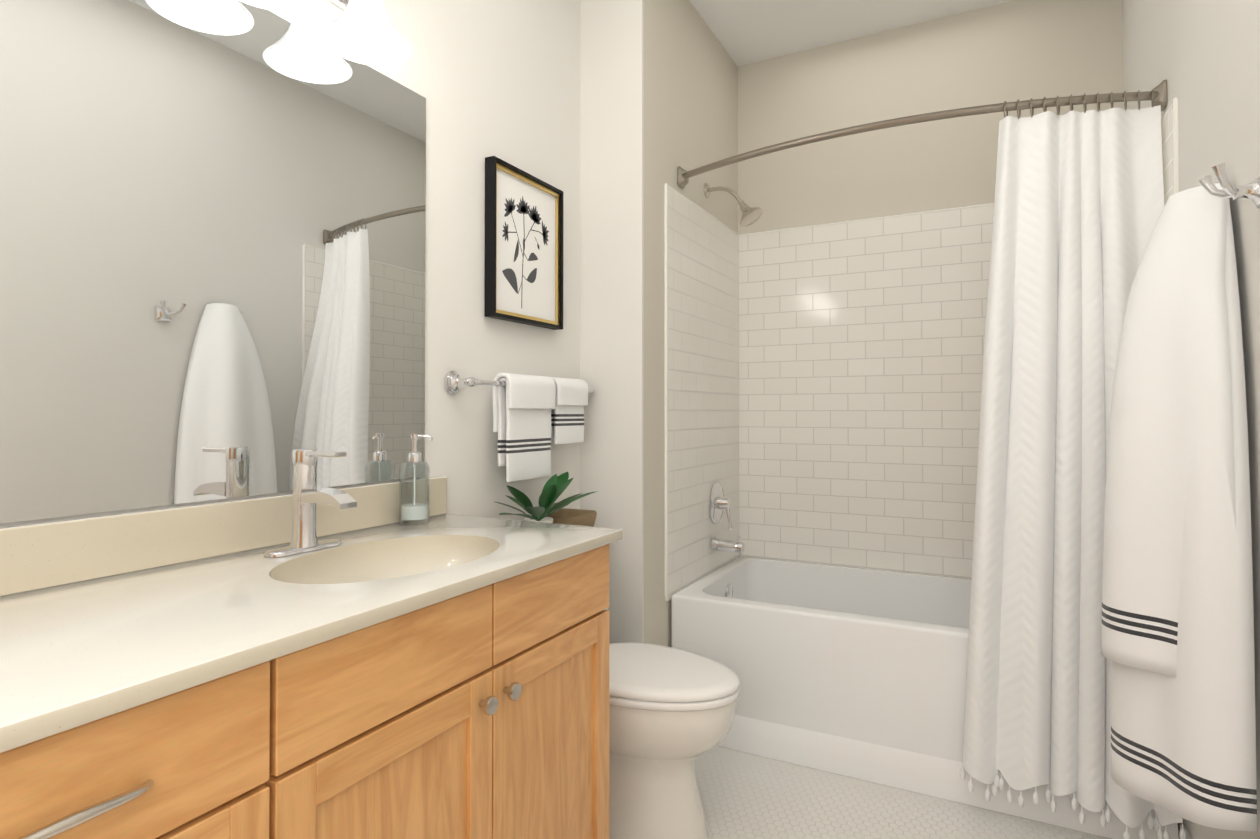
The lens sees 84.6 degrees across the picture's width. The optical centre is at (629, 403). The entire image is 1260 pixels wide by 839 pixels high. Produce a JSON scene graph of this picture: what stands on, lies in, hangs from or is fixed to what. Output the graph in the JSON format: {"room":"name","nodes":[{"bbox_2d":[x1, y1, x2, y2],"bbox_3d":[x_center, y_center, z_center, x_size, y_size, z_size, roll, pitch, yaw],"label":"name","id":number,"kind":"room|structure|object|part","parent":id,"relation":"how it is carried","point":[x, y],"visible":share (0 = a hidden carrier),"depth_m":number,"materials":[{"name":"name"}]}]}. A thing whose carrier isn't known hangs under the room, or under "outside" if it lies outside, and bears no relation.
{"room":"bathroom","nodes":[
{"label":"bathroom","id":0,"kind":"room"},
{"bbox_2d":[0,0,579,527],"bbox_3d":[-0.723,-0.221,1.586,0.100,2.850,4.420,0,-1,27],"label":"wall","id":1,"kind":"structure","parent":0,"point":[496,78],"depth_m":2.02,"materials":[{"name":"white paint"}]},
{"bbox_2d":[0,0,425,523],"bbox_3d":[-0.870,-0.315,1.184,0.006,0.994,1.430,0,-1,27],"label":"mirror","id":2,"kind":"object","parent":1,"relation":"attached to","point":[212,243],"visible":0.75,"depth_m":1.29,"materials":[{"name":"clear glass"}]},
{"bbox_2d":[238,0,411,65],"bbox_3d":[-0.757,-0.904,1.201,0.197,0.215,0.940,0,-1,27],"label":"sconce","id":3,"kind":"object","parent":1,"relation":"attached to","point":[365,32],"visible":1,"depth_m":1.56,"materials":[{"name":"white glass"}]},
{"bbox_3d":[-0.696,-0.872,1.310,0.190,0.155,0.190,0,-1,27],"label":"lamp shade","id":4,"kind":"part","parent":3,"relation":"part of","materials":[{"name":"white glass"}]},
{"bbox_3d":[-0.581,-0.869,1.532,0.190,0.155,0.190,0,-1,27],"label":"lamp shade","id":5,"kind":"part","parent":3,"relation":"part of","materials":[{"name":"white glass"}]},
{"bbox_2d":[444,371,594,481],"bbox_3d":[-0.301,0.073,2.175,0.100,0.318,0.704,0,-1,27],"label":"towel bar","id":6,"kind":"object","parent":1,"relation":"attached to","point":[533,415],"visible":1,"depth_m":2.10,"materials":[{"name":"white fabric"}]},
{"bbox_2d":[498,378,550,481],"bbox_3d":[-0.318,0.079,2.109,0.044,0.305,0.220,0,-1,27],"label":"towel","id":7,"kind":"object","parent":6,"relation":"hanging from","point":[524,404],"depth_m":2.06,"materials":[{"name":"white fabric"}]},
{"bbox_2d":[551,383,583,443],"bbox_3d":[-0.214,0.032,2.309,0.044,0.205,0.170,0,-1,27],"label":"towel","id":8,"kind":"object","parent":6,"relation":"hanging from","point":[567,419],"depth_m":2.28,"materials":[{"name":"white fabric"}]},
{"bbox_2d":[484,156,563,329],"bbox_3d":[-0.328,-0.488,2.198,0.034,0.470,0.372,0,-1,27],"label":"picture frame","id":9,"kind":"object","parent":1,"relation":"attached to","point":[523,247],"visible":1,"depth_m":2.18,"materials":[{"name":"black"}]},
{"bbox_2d":[580,0,643,643],"bbox_3d":[-0.067,-0.209,2.466,0.252,2.850,0.012,0,-1,27],"label":"wall bump-out","id":10,"kind":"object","parent":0,"point":[612,223],"visible":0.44,"depth_m":2.45,"materials":[{"name":"white paint"}]},
{"bbox_2d":[644,0,737,646],"bbox_3d":[0.171,-0.203,2.924,0.252,2.850,1.020,0,-1,27],"label":"wall","id":11,"kind":"structure","parent":0,"point":[690,94],"depth_m":2.58,"materials":[{"name":"beige paint"}]},
{"bbox_2d":[664,185,667,595],"bbox_3d":[0.133,-0.050,2.571,0.015,1.525,0.016,0,-1,27],"label":"trim","id":12,"kind":"structure","parent":11,"relation":"attached to","point":[666,355],"depth_m":2.57,"materials":[{"name":"white"}]},
{"bbox_2d":[665,187,739,600],"bbox_3d":[0.327,-0.035,2.938,0.008,1.545,0.831,0,-1,27],"label":"wall tile","id":13,"kind":"structure","parent":11,"relation":"attached to","point":[703,352],"depth_m":2.86,"materials":[{"name":"white tile"}]},
{"bbox_2d":[709,483,731,528],"bbox_3d":[0.408,0.442,2.995,0.076,0.194,0.176,0,-1,27],"label":"shower valve","id":14,"kind":"object","parent":13,"relation":"attached to","point":[719,502],"visible":1,"depth_m":2.97,"materials":[{"name":"silver metal"}]},
{"bbox_2d":[710,536,744,553],"bbox_3d":[0.415,0.597,2.943,0.139,0.075,0.062,0,-1,27],"label":"tub spout","id":15,"kind":"object","parent":13,"relation":"attached to","point":[721,544],"visible":1,"depth_m":2.92,"materials":[{"name":"silver metal"}]},
{"bbox_2d":[665,183,740,235],"bbox_3d":[0.319,-0.807,2.941,0.016,0.015,0.810,0,-1,27],"label":"trim","id":16,"kind":"structure","parent":11,"relation":"attached to","point":[669,186],"depth_m":2.78,"materials":[{"name":"white"}]},
{"bbox_2d":[704,183,762,226],"bbox_3d":[0.434,-0.836,2.897,0.245,0.204,0.108,0,-1,27],"label":"shower head","id":17,"kind":"object","parent":11,"relation":"attached to","point":[751,215],"visible":1,"depth_m":2.87},
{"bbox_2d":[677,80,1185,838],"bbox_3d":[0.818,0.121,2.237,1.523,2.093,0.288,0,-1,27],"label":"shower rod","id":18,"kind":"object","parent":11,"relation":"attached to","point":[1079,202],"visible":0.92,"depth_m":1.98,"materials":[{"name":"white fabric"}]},
{"bbox_2d":[960,89,1185,838],"bbox_3d":[1.243,0.129,2.005,0.528,2.072,0.269,0,-1,27],"label":"shower curtain","id":19,"kind":"object","parent":18,"relation":"hanging from","point":[1079,201],"depth_m":1.98,"materials":[{"name":"white fabric"}]},
{"bbox_2d":[689,0,1011,66],"bbox_3d":[0.109,-1.702,1.173,1.977,0.100,4.420,0,-1,27],"label":"ceiling","id":20,"kind":"structure","parent":0,"point":[745,32],"depth_m":2.94,"materials":[{"name":"white paint"}]},
{"bbox_2d":[695,746,1110,838],"bbox_3d":[0.109,1.248,1.132,1.977,0.100,4.420,0,-1,27],"label":"floor","id":21,"kind":"structure","parent":0,"point":[743,795],"depth_m":2.06,"materials":[{"name":"tile"}]},
{"bbox_2d":[0,476,622,838],"bbox_3d":[-0.604,0.692,1.072,0.568,1.010,1.501,0,-1,27],"label":"bathroom vanity","id":22,"kind":"object","parent":21,"relation":"on","point":[206,671],"visible":1,"depth_m":1.04,"materials":[{"name":"brown wood"}]},
{"bbox_2d":[264,449,356,557],"bbox_3d":[-0.601,0.190,1.350,0.151,0.199,0.162,0,-1,27],"label":"faucet","id":23,"kind":"object","parent":22,"relation":"on","point":[308,494],"visible":1,"depth_m":1.35,"materials":[{"name":"silver metal"}]},
{"bbox_2d":[399,434,432,525],"bbox_3d":[-0.525,0.185,1.697,0.080,0.220,0.072,0,-1,27],"label":"soap dispenser","id":24,"kind":"object","parent":22,"relation":"on","point":[416,511],"visible":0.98,"depth_m":1.69,"materials":[{"name":"clear glass"}]},
{"bbox_2d":[604,608,739,838],"bbox_3d":[-0.027,0.815,2.021,0.712,0.790,0.450,0,-1,27],"label":"toilet","id":25,"kind":"object","parent":21,"relation":"on","point":[671,713],"visible":0.5,"depth_m":1.87,"materials":[{"name":"white ceramic"}]},
{"bbox_2d":[496,472,597,522],"bbox_3d":[-0.238,0.317,2.057,0.257,0.204,0.444,0,-1,27],"label":"plant","id":26,"kind":"object","parent":25,"relation":"on","point":[555,486],"visible":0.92,"depth_m":2.03,"materials":[{"name":"green plant"}]},
{"bbox_2d":[546,508,596,526],"bbox_3d":[-0.208,0.388,2.233,0.150,0.068,0.188,0,-1,27],"label":"basket","id":27,"kind":"object","parent":25,"relation":"on","point":[579,517],"visible":0.33,"depth_m":2.16,"materials":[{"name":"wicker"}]},
{"bbox_2d":[671,556,1178,838],"bbox_3d":[0.997,0.965,2.570,1.503,0.505,0.835,0,-1,27],"label":"bathtub","id":28,"kind":"object","parent":21,"relation":"on","point":[856,672],"visible":0.46,"depth_m":2.32,"materials":[{"name":"white ceramic"}]},
{"bbox_2d":[738,0,1122,233],"bbox_3d":[1.106,-0.201,3.069,1.777,2.850,0.100,0,-1,27],"label":"wall","id":29,"kind":"structure","parent":0,"point":[1015,50],"depth_m":2.98,"materials":[{"name":"beige paint"}]},
{"bbox_2d":[739,205,993,578],"bbox_3d":[1.193,-0.035,2.960,1.525,1.545,0.008,0,-1,27],"label":"wall tile","id":30,"kind":"structure","parent":29,"relation":"attached to","point":[861,348],"depth_m":3.04,"materials":[{"name":"white tile"}]},
{"bbox_2d":[741,203,993,235],"bbox_3d":[1.194,-0.807,2.973,1.529,0.015,0.014,0,-1,27],"label":"trim","id":31,"kind":"structure","parent":29,"relation":"attached to","point":[875,218],"depth_m":3.03,"materials":[{"name":"white"}]},
{"bbox_2d":[1122,0,1259,838],"bbox_3d":[0.942,-0.233,0.720,0.100,2.850,4.420,0,-1,27],"label":"wall","id":32,"kind":"structure","parent":0,"point":[1202,57],"depth_m":1.51,"materials":[{"name":"white paint"}]},
{"bbox_2d":[1161,106,1172,206],"bbox_3d":[1.672,-0.045,2.238,0.008,1.545,0.831,0,-1,27],"label":"wall tile","id":33,"kind":"structure","parent":32,"relation":"attached to","point":[1167,138],"depth_m":1.95,"materials":[{"name":"white tile"}]},
{"bbox_2d":[1161,97,1176,121],"bbox_3d":[1.670,-0.817,2.238,0.016,0.015,0.810,0,-1,27],"label":"trim","id":34,"kind":"structure","parent":32,"relation":"attached to","point":[1170,105],"depth_m":1.93,"materials":[{"name":"white"}]},
{"bbox_2d":[1172,99,1178,193],"bbox_3d":[1.482,-0.060,1.869,0.015,1.525,0.016,0,-1,27],"label":"trim","id":35,"kind":"structure","parent":32,"relation":"attached to","point":[1175,148],"depth_m":1.87,"materials":[{"name":"white"}]},
{"bbox_2d":[1180,825,1190,838],"bbox_3d":[0.698,1.147,0.352,0.012,0.080,3.376,0,-1,27],"label":"baseboard","id":36,"kind":"structure","parent":32,"relation":"attached to","point":[1188,836],"depth_m":1.82,"materials":[{"name":"white"}]},
{"bbox_2d":[1198,162,1259,208],"bbox_3d":[1.134,-0.404,1.298,0.090,0.078,0.107,0,-1,27],"label":"robe hook","id":37,"kind":"object","parent":32,"relation":"attached to","point":[1251,191],"visible":1,"depth_m":1.28,"materials":[{"name":"silver metal"}]},
{"bbox_2d":[1101,183,1256,831],"bbox_3d":[1.182,0.204,1.541,0.237,1.348,0.426,0,-1,27],"label":"towel","id":38,"kind":"object","parent":37,"relation":"hanging from","point":[1177,638],"visible":0.98,"depth_m":1.41,"materials":[{"name":"white fabric"}]}
]}

